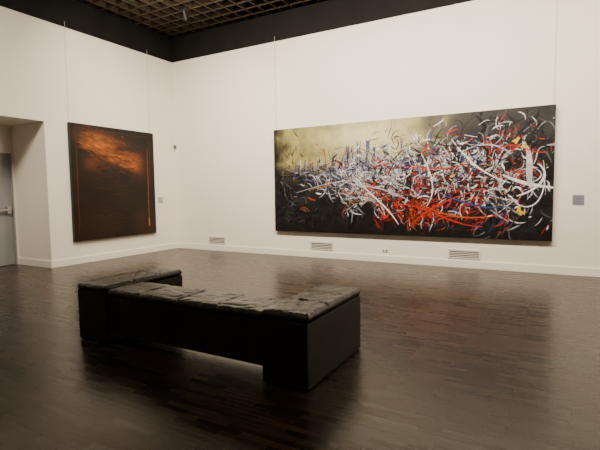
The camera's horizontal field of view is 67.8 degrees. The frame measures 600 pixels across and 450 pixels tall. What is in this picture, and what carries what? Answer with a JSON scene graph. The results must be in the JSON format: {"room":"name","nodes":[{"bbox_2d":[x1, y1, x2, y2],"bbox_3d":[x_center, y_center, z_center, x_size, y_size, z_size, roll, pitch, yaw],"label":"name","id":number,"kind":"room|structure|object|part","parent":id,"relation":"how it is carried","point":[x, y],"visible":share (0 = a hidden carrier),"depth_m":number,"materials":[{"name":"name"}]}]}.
{"room":"museum","nodes":[
{"label":"museum","id":0,"kind":"room"},
{"bbox_2d":[0,125,19,263],"bbox_3d":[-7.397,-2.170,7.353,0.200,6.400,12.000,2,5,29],"label":"door frame","id":1,"kind":"structure","parent":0,"point":[6,141],"depth_m":9.44,"materials":[{"name":"paint"}]},
{"bbox_2d":[0,153,17,265],"bbox_3d":[-6.532,-0.274,8.863,0.212,2.370,1.600,2,5,29],"label":"door","id":2,"kind":"structure","parent":1,"relation":"attached to","point":[8,245],"depth_m":9.44,"materials":[{"name":"grey paint"}]},
{"bbox_2d":[0,6,177,260],"bbox_3d":[-6.806,-2.152,7.022,1.156,6.400,12.000,2,5,29],"label":"wall","id":3,"kind":"structure","parent":0,"point":[109,85],"depth_m":9.38,"materials":[{"name":"paint"}]},
{"bbox_2d":[0,0,171,61],"bbox_3d":[-6.326,-4.598,6.533,0.030,1.462,11.970,2,5,29],"label":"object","id":4,"kind":"structure","parent":3,"relation":"attached to","point":[77,16],"depth_m":9.86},
{"bbox_2d":[19,243,177,267],"bbox_3d":[-4.700,0.668,10.906,1.178,0.140,3.548,2,5,29],"label":"baseboard","id":5,"kind":"structure","parent":3,"relation":"attached to","point":[23,261],"depth_m":9.89,"materials":[{"name":"beige paint"}]},
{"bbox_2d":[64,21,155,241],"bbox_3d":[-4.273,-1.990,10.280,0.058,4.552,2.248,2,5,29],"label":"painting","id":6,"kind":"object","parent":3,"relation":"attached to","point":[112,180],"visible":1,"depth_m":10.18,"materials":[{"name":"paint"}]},
{"bbox_2d":[158,197,162,202],"bbox_3d":[-3.623,-0.646,11.590,0.006,0.160,0.170,2,5,29],"label":"wall label","id":7,"kind":"object","parent":3,"relation":"attached to","point":[160,199],"visible":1,"depth_m":11.59,"materials":[{"name":"grey paper"}]},
{"bbox_2d":[86,0,320,36],"bbox_3d":[-0.693,-4.777,3.362,15.656,0.963,12.600,2,5,29],"label":"ceiling","id":8,"kind":"structure","parent":0,"point":[146,18],"depth_m":10.02,"materials":[{"name":"brown wood"}]},
{"bbox_2d":[182,7,187,20],"bbox_3d":[-2.520,-4.613,9.761,0.113,0.283,0.167,2,5,29],"label":"track spotlight","id":9,"kind":"object","parent":8,"relation":"hanging from","point":[185,17],"visible":1,"depth_m":9.73,"materials":[{"name":"white metal"}]},
{"bbox_2d":[0,248,599,449],"bbox_3d":[-0.900,1.290,3.979,16.300,0.150,12.600,2,5,29],"label":"floor","id":10,"kind":"structure","parent":0,"point":[447,358],"depth_m":3.72,"materials":[{"name":"brown wood"}]},
{"bbox_2d":[77,267,360,391],"bbox_3d":[-0.861,0.876,4.424,2.715,0.607,1.074,2,5,29],"label":"bench","id":11,"kind":"object","parent":10,"relation":"on","point":[298,340],"visible":1,"depth_m":3.84,"materials":[{"name":"black leather"}]},
{"bbox_2d":[77,267,181,291],"bbox_3d":[-1.850,0.585,4.957,0.454,0.082,1.073,2,5,29],"label":"seat cushion","id":12,"kind":"object","parent":11,"relation":"on","point":[152,275],"depth_m":4.80,"materials":[{"name":"black leather"}]},
{"bbox_2d":[108,282,206,305],"bbox_3d":[-1.395,0.658,4.368,0.919,0.080,0.462,2,5,29],"label":"seat cushion","id":13,"kind":"object","parent":11,"relation":"on","point":[146,293],"depth_m":4.27,"materials":[{"name":"black leather"}]},
{"bbox_3d":[-0.989,0.895,4.166,1.856,0.372,0.434,2,5,29],"label":"seat","id":14,"kind":"part","parent":11,"relation":"part of","materials":[{"name":"black leather"}]},
{"bbox_2d":[176,290,281,318],"bbox_3d":[-0.594,0.681,3.918,0.920,0.082,0.462,2,5,29],"label":"seat cushion","id":15,"kind":"object","parent":11,"relation":"on","point":[210,302],"depth_m":3.81,"materials":[{"name":"black leather"}]},
{"bbox_2d":[262,284,360,322],"bbox_3d":[0.134,0.645,3.844,0.424,0.081,1.074,2,5,29],"label":"seat cushion","id":16,"kind":"object","parent":11,"relation":"on","point":[316,303],"depth_m":3.61,"materials":[{"name":"black leather"}]},
{"bbox_2d":[172,0,599,268],"bbox_3d":[2.352,-2.408,8.919,15.656,6.400,0.300,2,5,29],"label":"wall","id":17,"kind":"structure","parent":0,"point":[475,55],"depth_m":8.99,"materials":[{"name":"paint"}]},
{"bbox_2d":[209,236,225,243],"bbox_3d":[-2.138,0.386,11.497,0.540,0.180,0.016,2,5,29],"label":"air vent","id":18,"kind":"object","parent":17,"relation":"in","point":[212,239],"visible":1,"depth_m":11.49,"materials":[{"name":"beige metal"}]},
{"bbox_2d":[170,0,472,62],"bbox_3d":[2.701,-4.844,8.332,14.000,1.462,0.030,2,5,29],"label":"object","id":19,"kind":"structure","parent":17,"relation":"attached to","point":[316,17],"depth_m":10.00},
{"bbox_2d":[310,241,332,249],"bbox_3d":[0.486,0.465,10.025,0.560,0.180,0.016,2,5,29],"label":"air vent","id":20,"kind":"object","parent":17,"relation":"in","point":[313,244],"visible":1,"depth_m":10.03,"materials":[{"name":"beige metal"}]},
{"bbox_2d":[178,243,599,276],"bbox_3d":[2.771,0.739,8.757,14.000,0.140,0.022,2,5,29],"label":"baseboard","id":21,"kind":"structure","parent":17,"relation":"attached to","point":[590,272],"depth_m":9.01,"materials":[{"name":"beige paint"}]},
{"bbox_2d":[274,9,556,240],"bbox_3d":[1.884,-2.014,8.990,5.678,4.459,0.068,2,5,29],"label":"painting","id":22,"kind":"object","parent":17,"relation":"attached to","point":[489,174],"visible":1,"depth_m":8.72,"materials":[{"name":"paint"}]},
{"bbox_2d":[448,249,479,259],"bbox_3d":[3.137,0.558,8.540,0.580,0.175,0.016,2,5,29],"label":"air vent","id":23,"kind":"object","parent":17,"relation":"in","point":[452,253],"visible":1,"depth_m":8.54,"materials":[{"name":"beige metal"}]},
{"bbox_2d":[449,250,478,257],"bbox_3d":[3.138,0.558,8.541,0.540,0.135,0.011,2,5,29],"label":"grille","id":24,"kind":"object","parent":23,"relation":"attached to","point":[452,253],"depth_m":8.54,"materials":[{"name":"beige metal"}]},
{"bbox_2d":[572,195,583,204],"bbox_3d":[4.722,-0.424,7.571,0.170,0.170,0.006,2,5,29],"label":"wall label","id":25,"kind":"object","parent":17,"relation":"attached to","point":[577,199],"visible":1,"depth_m":7.57,"materials":[{"name":"grey paper"}]}
]}

